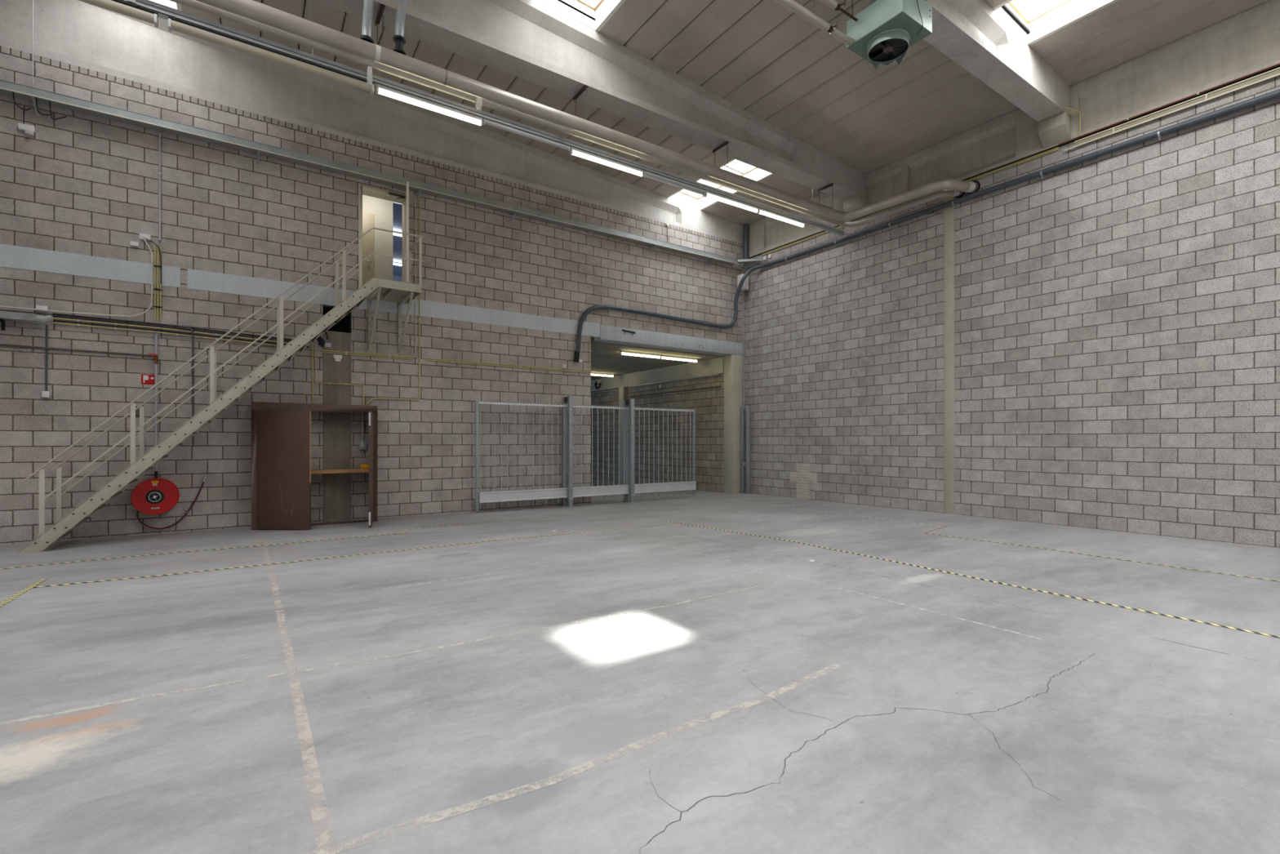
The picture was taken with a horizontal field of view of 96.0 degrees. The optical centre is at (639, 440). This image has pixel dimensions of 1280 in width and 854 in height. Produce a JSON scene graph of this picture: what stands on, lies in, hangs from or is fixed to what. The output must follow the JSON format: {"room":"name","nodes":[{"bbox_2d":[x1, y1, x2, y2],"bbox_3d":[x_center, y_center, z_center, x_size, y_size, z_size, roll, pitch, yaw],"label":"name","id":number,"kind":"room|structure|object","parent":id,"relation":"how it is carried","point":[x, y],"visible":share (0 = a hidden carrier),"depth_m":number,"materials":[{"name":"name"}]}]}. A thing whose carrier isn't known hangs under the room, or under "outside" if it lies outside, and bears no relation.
{"room":"empty warehouse","nodes":[
{"label":"empty warehouse","id":0,"kind":"room"},
{"bbox_2d":[168,16,374,94],"bbox_3d":[-4.873,-5.170,7.798,2.340,0.133,0.116,0,0,-34],"label":"lamp","id":1,"kind":"object","parent":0,"point":[175,24],"visible":0.97,"depth_m":7.68,"materials":[{"name":"metal"}]},
{"bbox_2d":[168,17,172,31],"bbox_3d":[-5.824,-5.155,7.146,0.032,0.103,0.116,0,0,-34],"label":"pipe","id":2,"kind":"object","parent":1,"relation":"attached to","point":[170,20],"depth_m":7.11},
{"bbox_2d":[323,330,351,522],"bbox_3d":[-6.109,-0.291,11.605,0.497,3.775,0.284,0,0,-34],"label":"wall column","id":3,"kind":"structure","parent":0,"point":[336,425],"depth_m":11.48,"materials":[{"name":"concrete"}]},
{"bbox_2d":[0,45,745,544],"bbox_3d":[-5.491,-2.246,12.042,21.000,7.685,0.300,0,0,-34],"label":"wall","id":4,"kind":"structure","parent":0,"point":[83,184],"depth_m":10.74,"materials":[{"name":"brick"}]},
{"bbox_2d":[17,122,35,136],"bbox_3d":[-9.579,-4.868,9.003,0.180,0.150,0.110,0,0,-34],"label":"alarm box","id":5,"kind":"object","parent":4,"relation":"attached to","point":[29,130],"visible":1,"depth_m":8.99,"materials":[{"name":"white plastic"}]},
{"bbox_2d":[0,311,53,330],"bbox_3d":[-10.597,-1.844,8.201,3.233,0.282,0.249,0,0,-34],"label":"cable tray","id":6,"kind":"object","parent":4,"relation":"attached to","point":[4,315],"visible":1,"depth_m":8.88,"materials":[{"name":"plastic"}]},
{"bbox_2d":[35,305,48,311],"bbox_3d":[-9.454,-2.093,9.113,0.130,0.090,0.041,0,0,-34],"label":"box","id":7,"kind":"object","parent":4,"relation":"attached to","point":[39,307],"visible":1,"depth_m":9.10,"materials":[{"name":"white plastic"}]},
{"bbox_2d":[44,324,48,391],"bbox_3d":[-9.411,-1.318,9.142,0.031,1.050,0.026,0,0,-34],"label":"conduit","id":8,"kind":"object","parent":4,"relation":"attached to","point":[46,326],"visible":1,"depth_m":9.13,"materials":[{"name":"grey plastic"}]},
{"bbox_2d":[0,238,153,316],"bbox_3d":[-9.364,-2.743,9.140,2.530,1.391,0.050,0,0,-34],"label":"cable","id":9,"kind":"object","parent":4,"relation":"attached to","point":[144,240],"visible":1,"depth_m":9.62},
{"bbox_2d":[0,343,154,356],"bbox_3d":[-10.155,-1.481,8.632,4.450,0.077,0.032,0,0,-34],"label":"pipe","id":10,"kind":"object","parent":4,"relation":"attached to","point":[1,344],"visible":1,"depth_m":9.32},
{"bbox_2d":[0,244,180,287],"bbox_3d":[-11.073,-2.862,8.059,7.288,0.347,0.056,0,0,-34],"label":"concrete beam","id":11,"kind":"structure","parent":4,"relation":"attached to","point":[11,256],"depth_m":9.40,"materials":[{"name":"paint"}]},
{"bbox_2d":[139,232,151,240],"bbox_3d":[-8.424,-3.473,9.816,0.145,0.100,0.046,0,0,-34],"label":"box","id":12,"kind":"object","parent":4,"relation":"attached to","point":[142,236],"visible":1,"depth_m":9.80,"materials":[{"name":"white plastic"}]},
{"bbox_2d":[140,373,155,385],"bbox_3d":[-8.403,-1.053,9.850,0.198,0.187,0.014,0,0,-34],"label":"sign","id":13,"kind":"object","parent":4,"relation":"attached to","point":[145,379],"visible":0.98,"depth_m":9.85,"materials":[{"name":"red plastic"}]},
{"bbox_2d":[153,246,156,319],"bbox_3d":[-8.317,-2.708,9.893,0.033,1.250,0.035,0,0,-34],"label":"conduit","id":14,"kind":"object","parent":4,"relation":"attached to","point":[154,264],"visible":1,"depth_m":9.88,"materials":[{"name":"beige plastic"}]},
{"bbox_2d":[148,132,161,471],"bbox_3d":[-8.299,-2.398,9.872,0.159,5.810,0.091,0,0,-34],"label":"pipe","id":15,"kind":"object","parent":4,"relation":"attached to","point":[156,357],"visible":0.87,"depth_m":9.88,"materials":[{"name":"metal"}]},
{"bbox_2d":[156,246,159,319],"bbox_3d":[-8.288,-2.708,9.914,0.033,1.250,0.035,0,0,-34],"label":"conduit","id":16,"kind":"object","parent":4,"relation":"attached to","point":[157,249],"visible":1,"depth_m":9.90,"materials":[{"name":"beige plastic"}]},
{"bbox_2d":[159,247,161,319],"bbox_3d":[-8.258,-2.708,9.934,0.033,1.250,0.035,0,0,-34],"label":"conduit","id":17,"kind":"object","parent":4,"relation":"attached to","point":[160,289],"visible":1,"depth_m":9.92,"materials":[{"name":"beige plastic"}]},
{"bbox_2d":[130,471,206,528],"bbox_3d":[-8.085,1.017,9.918,0.999,1.000,0.254,0,0,-34],"label":"hose reel","id":18,"kind":"object","parent":4,"relation":"attached to","point":[156,495],"visible":1,"depth_m":9.75,"materials":[{"name":"red metal"}]},
{"bbox_2d":[52,315,290,342],"bbox_3d":[-7.881,-1.941,10.179,3.550,0.120,0.020,0,0,-34],"label":"cable","id":19,"kind":"object","parent":4,"relation":"attached to","point":[52,315],"visible":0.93,"depth_m":9.88,"materials":[{"name":"plastic"}]},
{"bbox_2d":[52,312,293,340],"bbox_3d":[-7.881,-1.973,10.179,3.551,0.128,0.028,0,0,-34],"label":"cable","id":20,"kind":"object","parent":4,"relation":"attached to","point":[53,313],"visible":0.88,"depth_m":9.87,"materials":[{"name":"plastic"}]},
{"bbox_2d":[52,321,309,349],"bbox_3d":[-7.885,-1.833,10.184,3.550,0.122,0.044,0,0,-34],"label":"conduit","id":21,"kind":"object","parent":4,"relation":"attached to","point":[78,325],"visible":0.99,"depth_m":9.90,"materials":[{"name":"beige plastic"}]},
{"bbox_2d":[53,317,309,346],"bbox_3d":[-7.885,-1.906,10.184,3.550,0.122,0.044,0,0,-34],"label":"conduit","id":22,"kind":"object","parent":4,"relation":"attached to","point":[77,320],"visible":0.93,"depth_m":9.91,"materials":[{"name":"beige plastic"}]},
{"bbox_2d":[53,320,309,347],"bbox_3d":[-7.881,-1.869,10.179,3.551,0.124,0.024,0,0,-34],"label":"cable","id":23,"kind":"object","parent":4,"relation":"attached to","point":[54,320],"visible":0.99,"depth_m":9.89,"materials":[{"name":"black rubber"}]},
{"bbox_2d":[177,324,194,446],"bbox_3d":[-7.954,-0.960,10.093,0.235,2.114,0.048,0,0,-34],"label":"conduit","id":24,"kind":"object","parent":4,"relation":"attached to","point":[188,327],"visible":0.97,"depth_m":10.14,"materials":[{"name":"grey plastic"}]},
{"bbox_2d":[187,268,359,308],"bbox_3d":[-6.855,-2.863,10.952,2.742,0.349,0.056,0,0,-34],"label":"concrete beam","id":25,"kind":"structure","parent":4,"relation":"attached to","point":[197,279],"depth_m":10.73,"materials":[{"name":"paint"}]},
{"bbox_2d":[311,342,313,403],"bbox_3d":[-6.375,-1.308,11.226,0.032,1.190,0.034,0,0,-34],"label":"conduit","id":26,"kind":"object","parent":4,"relation":"attached to","point":[312,343],"visible":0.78,"depth_m":11.21,"materials":[{"name":"beige plastic"}]},
{"bbox_2d":[316,331,328,346],"bbox_3d":[-6.235,-2.006,11.283,0.248,0.339,0.109,0,0,-34],"label":"cable bundle","id":27,"kind":"object","parent":4,"relation":"attached to","point":[322,343],"visible":0.79,"depth_m":11.25,"materials":[{"name":"plastic"}]},
{"bbox_2d":[314,343,364,404],"bbox_3d":[-5.985,-1.308,11.494,0.875,1.190,0.032,0,0,-34],"label":"conduit","id":28,"kind":"object","parent":4,"relation":"attached to","point":[314,344],"visible":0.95,"depth_m":11.32,"materials":[{"name":"beige plastic"}]},
{"bbox_2d":[359,413,366,455],"bbox_3d":[-5.626,-0.168,11.709,0.130,0.930,0.082,0,0,-34],"label":"switch","id":29,"kind":"object","parent":4,"relation":"attached to","point":[362,444],"visible":0.98,"depth_m":11.70,"materials":[{"name":"metal"}]},
{"bbox_2d":[320,351,413,359],"bbox_3d":[-5.554,-1.748,11.789,1.730,0.030,0.034,0,0,-34],"label":"conduit","id":30,"kind":"object","parent":4,"relation":"attached to","point":[320,351],"visible":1,"depth_m":11.74,"materials":[{"name":"beige plastic"}]},
{"bbox_2d":[322,350,413,357],"bbox_3d":[-5.538,-1.780,11.800,1.690,0.030,0.034,0,0,-34],"label":"conduit","id":31,"kind":"object","parent":4,"relation":"attached to","point":[322,350],"visible":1,"depth_m":11.75,"materials":[{"name":"beige plastic"}]},
{"bbox_2d":[0,0,739,267],"bbox_3d":[-5.447,-6.321,11.713,20.300,2.505,0.281,0,0,-34],"label":"cable tray","id":32,"kind":"object","parent":4,"relation":"attached to","point":[37,95],"visible":1,"depth_m":10.93,"materials":[{"name":"grey metal"}]},
{"bbox_2d":[358,181,412,288],"bbox_3d":[-5.163,-4.140,11.744,0.948,2.125,1.164,0,0,-34],"label":"door frame","id":33,"kind":"structure","parent":4,"relation":"in","point":[362,190],"depth_m":11.84,"materials":[{"name":"beige paint"}]},
{"bbox_2d":[365,194,420,404],"bbox_3d":[-5.153,-3.019,12.063,1.071,4.569,0.036,0,0,-34],"label":"conduit","id":34,"kind":"object","parent":4,"relation":"attached to","point":[393,398],"visible":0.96,"depth_m":12.34,"materials":[{"name":"beige plastic"}]},
{"bbox_2d":[387,187,416,353],"bbox_3d":[-5.015,-3.569,12.160,0.559,3.411,0.032,0,0,-34],"label":"conduit","id":35,"kind":"object","parent":4,"relation":"attached to","point":[393,189],"visible":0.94,"depth_m":12.30,"materials":[{"name":"white plastic"}]},
{"bbox_2d":[359,298,599,337],"bbox_3d":[-3.386,-2.862,13.331,5.670,0.347,0.056,0,0,-34],"label":"concrete beam","id":36,"kind":"structure","parent":4,"relation":"attached to","point":[428,308],"depth_m":13.24,"materials":[{"name":"paint"}]},
{"bbox_2d":[426,358,560,368],"bbox_3d":[-3.270,-1.781,13.356,3.210,0.028,0.032,0,0,-34],"label":"conduit","id":37,"kind":"object","parent":4,"relation":"attached to","point":[427,358],"visible":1,"depth_m":13.23,"materials":[{"name":"beige plastic"}]},
{"bbox_2d":[425,337,591,373],"bbox_3d":[-2.941,-2.177,13.581,4.067,0.892,0.036,0,0,-34],"label":"conduit","id":38,"kind":"object","parent":4,"relation":"attached to","point":[495,365],"visible":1,"depth_m":13.59,"materials":[{"name":"beige plastic"}]},
{"bbox_2d":[592,324,742,355],"bbox_3d":[0.961,-2.828,16.513,5.080,0.380,0.465,0,0,-34],"label":"lintel","id":39,"kind":"object","parent":4,"relation":"attached to","point":[608,334],"visible":0.89,"depth_m":16.15,"materials":[{"name":"concrete"}]},
{"bbox_2d":[737,273,748,290],"bbox_3d":[3.144,-4.843,17.601,0.250,0.440,0.240,0,0,-34],"label":"junction box","id":40,"kind":"object","parent":4,"relation":"attached to","point":[744,286],"visible":0.73,"depth_m":17.53,"materials":[{"name":"white plastic"}]},
{"bbox_2d":[742,291,744,404],"bbox_3d":[3.187,-2.858,17.777,0.044,3.510,0.046,0,0,-34],"label":"conduit","id":41,"kind":"object","parent":4,"relation":"attached to","point":[743,304],"visible":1,"depth_m":17.76,"materials":[{"name":"white plastic"}]},
{"bbox_2d":[362,195,399,279],"bbox_3d":[-6.296,-4.388,12.509,4.800,2.730,1.420,0,0,-34],"label":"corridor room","id":42,"kind":"structure","parent":0,"point":[380,208],"depth_m":13.44,"materials":[{"name":"paint"}]},
{"bbox_2d":[362,212,374,284],"bbox_3d":[-6.313,-4.188,13.200,0.435,2.090,0.121,0,0,-34],"label":"door","id":43,"kind":"structure","parent":42,"relation":"attached to","point":[368,220],"depth_m":13.26,"materials":[{"name":"beige metal"}]},
{"bbox_2d":[391,200,392,279],"bbox_3d":[-5.723,-4.428,13.697,0.360,2.450,0.110,0,0,-34],"label":"door frame","id":44,"kind":"structure","parent":42,"relation":"attached to","point":[391,201],"depth_m":13.56,"materials":[{"name":"beige paint"}]},
{"bbox_2d":[392,201,401,281],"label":"window","id":45,"kind":"structure","parent":0,"point":[397,207],"depth_m":19.43,"materials":[{"name":"glass"}]},
{"bbox_2d":[618,386,627,482],"bbox_3d":[-0.653,-0.253,22.491,0.200,3.700,0.340,0,0,-34],"label":"column","id":46,"kind":"structure","parent":0,"point":[623,391],"depth_m":22.40,"materials":[{"name":"concrete"}]},
{"bbox_2d":[0,478,1279,853],"bbox_3d":[-3.399,1.696,8.991,21.600,0.202,35.700,0,0,-34],"label":"floor","id":47,"kind":"structure","parent":0,"point":[673,688],"depth_m":3.68,"materials":[{"name":"concrete"}]},
{"bbox_2d":[0,578,46,606],"bbox_3d":[-6.326,1.593,5.771,0.145,0.001,2.102,0,0,-34],"label":"tape","id":48,"kind":"object","parent":47,"relation":"on","point":[39,581],"visible":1,"depth_m":6.07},
{"bbox_2d":[0,533,400,568],"bbox_3d":[-6.577,1.594,8.188,6.052,0.001,0.225,0,0,-34],"label":"tape","id":49,"kind":"object","parent":47,"relation":"on","point":[395,533],"visible":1,"depth_m":8.32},
{"bbox_2d":[17,226,423,553],"bbox_3d":[-6.857,-1.210,10.215,5.559,5.613,1.158,0,0,-34],"label":"staircase","id":50,"kind":"structure","parent":47,"relation":"on","point":[378,289],"depth_m":9.68,"materials":[{"name":"metal"}]},
{"bbox_2d":[251,401,377,530],"bbox_3d":[-5.937,0.447,10.676,2.086,2.300,1.410,0,0,-34],"label":"cabinet","id":51,"kind":"object","parent":47,"relation":"on","point":[282,471],"visible":1,"depth_m":10.32,"materials":[{"name":"brown paint"}]},
{"bbox_2d":[311,468,368,474],"bbox_3d":[-6.225,0.589,11.097,1.990,0.065,0.370,0,0,-34],"label":"shelf","id":52,"kind":"object","parent":51,"relation":"attached to","point":[340,470],"depth_m":11.16,"materials":[{"name":"brown wood"}]},
{"bbox_2d":[32,522,680,587],"bbox_3d":[-2.905,1.594,8.784,9.022,0.001,0.155,0,0,-34],"label":"tape","id":53,"kind":"object","parent":47,"relation":"on","point":[675,522],"visible":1,"depth_m":7.75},
{"bbox_2d":[407,510,628,529],"bbox_3d":[-2.250,1.594,11.816,4.853,0.001,0.235,0,0,-34],"label":"tape","id":54,"kind":"object","parent":47,"relation":"on","point":[626,510],"visible":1,"depth_m":11.57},
{"bbox_2d":[560,395,574,507],"bbox_3d":[-1.765,0.252,14.070,0.180,2.690,0.440,0,0,-34],"label":"post","id":55,"kind":"object","parent":47,"relation":"on","point":[570,398],"visible":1,"depth_m":13.94,"materials":[{"name":"grey metal"}]},
{"bbox_2d":[475,400,696,511],"bbox_3d":[-1.044,0.327,14.562,6.295,2.480,0.135,0,0,-34],"label":"gate","id":56,"kind":"object","parent":47,"relation":"on","point":[533,494],"visible":0.98,"depth_m":14.18,"materials":[{"name":"metal"}]},
{"bbox_2d":[622,398,636,502],"bbox_3d":[-0.289,0.252,15.083,0.180,2.690,0.440,0,0,-34],"label":"post","id":57,"kind":"object","parent":47,"relation":"on","point":[631,402],"visible":0.99,"depth_m":14.96,"materials":[{"name":"grey metal"}]},
{"bbox_2d":[739,405,751,493],"bbox_3d":[3.217,0.262,17.591,0.180,2.670,0.340,0,0,-34],"label":"post","id":58,"kind":"object","parent":47,"relation":"on","point":[743,464],"visible":1,"depth_m":17.55,"materials":[{"name":"metal"}]},
{"bbox_2d":[702,496,942,526],"bbox_3d":[3.677,1.594,13.711,0.095,0.001,7.220,0,0,-34],"label":"tape","id":59,"kind":"object","parent":47,"relation":"on","point":[702,496],"visible":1,"depth_m":12.75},
{"bbox_2d":[670,521,1279,637],"bbox_3d":[3.273,1.594,7.687,0.325,0.001,9.203,0,0,-34],"label":"tape","id":60,"kind":"object","parent":47,"relation":"on","point":[670,522],"visible":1,"depth_m":6.11,"materials":[{"name":"plastic"}]},
{"bbox_2d":[925,533,1278,581],"bbox_3d":[6.516,1.594,7.716,0.135,0.001,5.581,0,0,-34],"label":"tape","id":61,"kind":"object","parent":47,"relation":"on","point":[926,533],"visible":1,"depth_m":7.75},
{"bbox_2d":[591,373,724,492],"bbox_3d":[-1.125,-0.258,23.586,0.300,3.710,13.600,0,0,-34],"label":"wall","id":62,"kind":"structure","parent":0,"point":[708,404],"depth_m":20.09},
{"bbox_2d":[591,373,718,394],"bbox_3d":[-1.060,-2.056,23.085,0.091,0.105,12.500,0,0,-34],"label":"cable tray","id":63,"kind":"object","parent":62,"relation":"attached to","point":[716,374],"visible":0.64,"depth_m":20.32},
{"bbox_2d":[628,386,720,397],"bbox_3d":[1.049,-1.703,20.105,0.048,0.040,5.200,0,0,-34],"label":"pipe","id":64,"kind":"object","parent":62,"relation":"attached to","point":[714,386],"visible":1,"depth_m":19.77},
{"bbox_2d":[591,336,724,380],"bbox_3d":[-4.620,-2.703,21.628,8.280,0.200,14.524,0,0,-34],"label":"ceiling","id":65,"kind":"structure","parent":0,"point":[606,357],"depth_m":18.26,"materials":[{"name":"concrete"}]},
{"bbox_2d":[591,372,613,377],"bbox_3d":[-1.631,-2.544,22.026,1.460,0.115,0.070,0,0,-34],"label":"lamp","id":66,"kind":"object","parent":65,"relation":"attached to","point":[592,373],"visible":0.54,"depth_m":22.12,"materials":[{"name":"white plastic"}]},
{"bbox_2d":[619,350,661,358],"bbox_3d":[0.025,-2.544,17.002,1.430,0.115,0.070,0,0,-34],"label":"lamp","id":67,"kind":"object","parent":65,"relation":"attached to","point":[623,353],"visible":1,"depth_m":16.96,"materials":[{"name":"white plastic"}]},
{"bbox_2d":[659,355,697,362],"bbox_3d":[1.214,-2.544,17.842,1.440,0.115,0.070,0,0,-34],"label":"lamp","id":68,"kind":"object","parent":65,"relation":"attached to","point":[663,357],"visible":1,"depth_m":17.81,"materials":[{"name":"white plastic"}]},
{"bbox_2d":[591,356,724,391],"bbox_3d":[-1.137,-2.358,23.577,0.330,0.490,13.600,0,0,-34],"label":"beam","id":69,"kind":"structure","parent":0,"point":[713,366],"depth_m":20.39,"materials":[{"name":"concrete"}]},
{"bbox_2d":[181,0,1268,225],"bbox_3d":[0.523,-7.387,3.229,21.750,1.481,22.100,0,0,-34],"label":"ceiling","id":70,"kind":"structure","parent":0,"point":[762,57],"depth_m":10.73,"materials":[{"name":"concrete"}]},
{"bbox_2d":[150,0,182,10],"bbox_3d":[-7.530,-7.702,8.250,1.293,0.480,3.950,0,0,-34],"label":"fluorescent light","id":71,"kind":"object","parent":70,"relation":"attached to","point":[166,2],"depth_m":10.06,"materials":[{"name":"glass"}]},
{"bbox_2d":[0,0,742,244],"bbox_3d":[-5.542,-6.996,12.099,20.980,1.815,0.450,0,0,-34],"label":"roof beam","id":72,"kind":"structure","parent":70,"relation":"attached to","point":[77,33],"depth_m":11.23,"materials":[{"name":"concrete"}]},
{"bbox_2d":[78,0,852,235],"bbox_3d":[-3.087,-6.401,8.940,20.456,2.596,0.267,0,0,-34],"label":"light trunking","id":73,"kind":"object","parent":70,"relation":"hanging from","point":[163,11],"depth_m":9.19,"materials":[{"name":"metal"}]},
{"bbox_2d":[154,13,158,27],"bbox_3d":[-5.933,-5.155,7.071,0.032,0.103,0.116,0,0,-34],"label":"pipe","id":74,"kind":"object","parent":73,"relation":"attached to","point":[156,16],"depth_m":7.03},
{"bbox_2d":[538,0,625,31],"bbox_3d":[-0.160,-7.344,8.050,1.293,0.480,3.984,0,0,-34],"label":"window","id":75,"kind":"structure","parent":70,"relation":"attached to","point":[602,11],"depth_m":9.77,"materials":[{"name":"white glass"}]},
{"bbox_2d":[314,0,865,199],"bbox_3d":[-3.162,-7.003,8.628,20.980,1.800,0.466,0,0,-34],"label":"roof beam","id":76,"kind":"structure","parent":70,"relation":"attached to","point":[531,41],"depth_m":10.20,"materials":[{"name":"concrete"}]},
{"bbox_2d":[374,3,385,46],"bbox_3d":[-3.689,-5.762,8.177,0.060,0.592,0.435,0,0,-34],"label":"hanger","id":77,"kind":"object","parent":76,"relation":"attached to","point":[380,14],"visible":0.81,"depth_m":8.14,"materials":[{"name":"grey metal"}]},
{"bbox_2d":[573,84,588,119],"bbox_3d":[-1.025,-5.762,10.004,0.060,0.592,0.435,0,0,-34],"label":"hanger","id":78,"kind":"object","parent":76,"relation":"attached to","point":[585,86],"visible":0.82,"depth_m":9.94,"materials":[{"name":"metal"}]},
{"bbox_2d":[169,0,964,226],"bbox_3d":[-2.261,-5.307,7.771,20.497,0.407,2.821,0,0,-34],"label":"pipe","id":79,"kind":"object","parent":78,"relation":"hanging from","point":[197,5],"visible":0.79,"depth_m":9.36,"materials":[{"name":"beige metal"}]},
{"bbox_2d":[195,0,980,221],"bbox_3d":[-2.072,-5.377,7.496,20.497,0.302,2.784,0,0,-34],"label":"pipe","id":80,"kind":"object","parent":78,"relation":"hanging from","point":[253,10],"visible":1,"depth_m":9.17,"materials":[{"name":"beige metal"}]},
{"bbox_2d":[360,0,373,43],"bbox_3d":[-3.678,-6.135,7.806,0.177,1.336,0.418,0,0,-34],"label":"pipe","id":81,"kind":"object","parent":80,"relation":"on","point":[367,15],"visible":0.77,"depth_m":7.82,"materials":[{"name":"grey metal"}]},
{"bbox_2d":[392,0,407,54],"bbox_3d":[-3.329,-6.137,8.041,0.167,1.337,0.415,0,0,-34],"label":"pipe","id":82,"kind":"object","parent":80,"relation":"on","point":[398,38],"visible":0.91,"depth_m":8.07,"materials":[{"name":"grey metal"}]},
{"bbox_2d":[712,141,728,165],"bbox_3d":[1.663,-5.762,11.847,0.060,0.592,0.435,0,0,-34],"label":"hanger","id":83,"kind":"object","parent":76,"relation":"attached to","point":[726,142],"visible":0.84,"depth_m":11.86,"materials":[{"name":"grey metal"}]},
{"bbox_2d":[666,158,773,210],"bbox_3d":[2.309,-6.986,14.997,1.293,0.480,3.950,0,0,-34],"label":"window","id":84,"kind":"structure","parent":70,"relation":"attached to","point":[693,199],"depth_m":15.97,"materials":[{"name":"white glass"}]},
{"bbox_2d":[775,0,853,45],"bbox_3d":[-2.892,-6.448,3.998,14.188,1.890,0.178,0,0,-34],"label":"supply pipe","id":85,"kind":"object","parent":70,"relation":"hanging from","point":[792,5],"visible":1,"depth_m":7.59,"materials":[{"name":"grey metal"}]},
{"bbox_2d":[818,0,857,21],"bbox_3d":[-2.836,-6.568,3.909,14.180,1.650,0.178,0,0,-34],"label":"supply pipe","id":86,"kind":"object","parent":70,"relation":"hanging from","point":[833,4],"visible":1,"depth_m":7.65,"materials":[{"name":"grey metal"}]},
{"bbox_2d":[846,0,932,69],"bbox_3d":[3.440,-6.131,7.957,0.710,1.715,0.861,0,0,-34],"label":"heater","id":87,"kind":"object","parent":70,"relation":"hanging from","point":[884,31],"visible":1,"depth_m":7.80,"materials":[{"name":"metal"}]},
{"bbox_2d":[866,27,910,69],"bbox_3d":[3.439,-5.401,7.994,0.554,0.256,0.554,0,0,-34],"label":"fan","id":88,"kind":"object","parent":87,"relation":"attached to","point":[886,46],"depth_m":7.95,"materials":[{"name":"metal"}]},
{"bbox_2d":[869,0,1070,121],"bbox_3d":[-0.712,-7.003,5.056,20.980,1.800,0.429,0,0,-34],"label":"roof beam","id":89,"kind":"structure","parent":70,"relation":"attached to","point":[971,33],"depth_m":9.42,"materials":[{"name":"concrete"}]},
{"bbox_2d":[992,0,1118,45],"bbox_3d":[7.209,-6.986,7.852,1.293,0.480,4.021,0,0,-34],"label":"skylight","id":90,"kind":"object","parent":70,"relation":"attached to","point":[1043,18],"depth_m":9.44,"materials":[{"name":"white glass"}]},
{"bbox_2d":[724,354,742,493],"bbox_3d":[2.879,-0.520,17.836,0.400,4.234,0.412,0,0,-34],"label":"column","id":91,"kind":"structure","parent":0,"point":[732,363],"depth_m":17.68,"materials":[{"name":"concrete"}]},
{"bbox_2d":[943,196,954,514],"bbox_3d":[6.912,-1.903,12.762,0.288,7.000,0.224,0,0,-34],"label":"wall column","id":92,"kind":"structure","parent":0,"point":[948,212],"depth_m":12.68,"materials":[{"name":"concrete"}]},
{"bbox_2d":[745,75,1279,547],"bbox_3d":[9.342,-1.998,9.241,0.304,7.190,21.100,0,0,-34],"label":"wall","id":93,"kind":"structure","parent":0,"point":[1117,313],"depth_m":10.94,"materials":[{"name":"beige brick"}]},
{"bbox_2d":[735,258,762,266],"bbox_3d":[3.238,-5.406,17.366,0.545,0.095,0.733,0,0,-34],"label":"tray","id":94,"kind":"object","parent":93,"relation":"attached to","point":[744,262],"visible":0.97,"depth_m":17.32,"materials":[{"name":"grey metal"}]},
{"bbox_2d":[761,148,1058,255],"bbox_3d":[5.801,-5.546,14.088,0.032,0.032,7.600,0,0,-34],"label":"conduit","id":95,"kind":"object","parent":93,"relation":"attached to","point":[1057,148],"visible":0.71,"depth_m":12.05,"materials":[{"name":"beige plastic"}]},
{"bbox_2d":[761,146,1058,254],"bbox_3d":[5.801,-5.577,14.088,0.024,0.024,7.600,0,0,-34],"label":"conduit","id":96,"kind":"object","parent":93,"relation":"attached to","point":[1057,147],"visible":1,"depth_m":13.16,"materials":[{"name":"beige plastic"}]},
{"bbox_2d":[573,88,1279,362],"bbox_3d":[6.607,-3.613,7.666,5.985,3.271,20.596,0,0,-34],"label":"pipe","id":97,"kind":"object","parent":93,"relation":"attached to","point":[1275,94],"visible":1,"depth_m":12.28,"materials":[{"name":"grey plastic"}]},
{"bbox_2d":[748,65,1279,258],"bbox_3d":[9.347,-5.618,9.245,0.250,0.060,21.100,0,0,-34],"label":"trim","id":98,"kind":"structure","parent":93,"relation":"attached to","point":[1278,66],"depth_m":10.48,"materials":[{"name":"metal"}]},
{"bbox_2d":[1063,66,1279,151],"bbox_3d":[11.495,-5.515,5.776,0.064,0.113,12.350,0,0,-34],"label":"duct","id":99,"kind":"object","parent":93,"relation":"attached to","point":[1276,72],"visible":1,"depth_m":9.49,"materials":[{"name":"metal"}]},
{"bbox_2d":[748,0,1279,257],"bbox_3d":[9.338,-6.151,9.239,0.312,1.025,21.100,0,0,-34],"label":"wall","id":100,"kind":"structure","parent":0,"point":[1247,42],"depth_m":10.47,"materials":[{"name":"concrete"}]},
{"bbox_2d":[742,223,748,258],"bbox_3d":[3.249,-6.051,17.685,0.170,1.175,0.170,0,0,-34],"label":"downpipe","id":101,"kind":"object","parent":100,"relation":"attached to","point":[745,226],"visible":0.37,"depth_m":17.61,"materials":[{"name":"grey plastic"}]},
{"bbox_2d":[843,193,866,212],"bbox_3d":[5.394,-5.880,14.484,0.257,0.437,0.486,0,0,-34],"label":"beam","id":102,"kind":"structure","parent":100,"relation":"attached to","point":[859,201],"depth_m":14.36,"materials":[{"name":"concrete"}]},
{"bbox_2d":[1038,111,1071,148],"bbox_3d":[7.844,-5.880,10.912,0.257,0.437,0.449,0,0,-34],"label":"beam","id":103,"kind":"structure","parent":100,"relation":"attached to","point":[1056,129],"depth_m":10.86,"materials":[{"name":"concrete"}]},
{"bbox_2d":[1063,106,1080,136],"bbox_3d":[7.978,-5.895,10.627,0.352,0.504,0.044,0,0,-12],"label":"conduit","id":104,"kind":"object","parent":100,"relation":"attached to","point":[1067,108],"visible":1,"depth_m":10.64,"materials":[{"name":"beige plastic"}]},
{"bbox_2d":[1057,62,1279,145],"bbox_3d":[11.455,-5.625,5.809,0.032,0.032,12.450,0,0,-34],"label":"pipe","id":105,"kind":"object","parent":100,"relation":"attached to","point":[1197,93],"visible":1,"depth_m":9.57,"materials":[{"name":"white plastic"}]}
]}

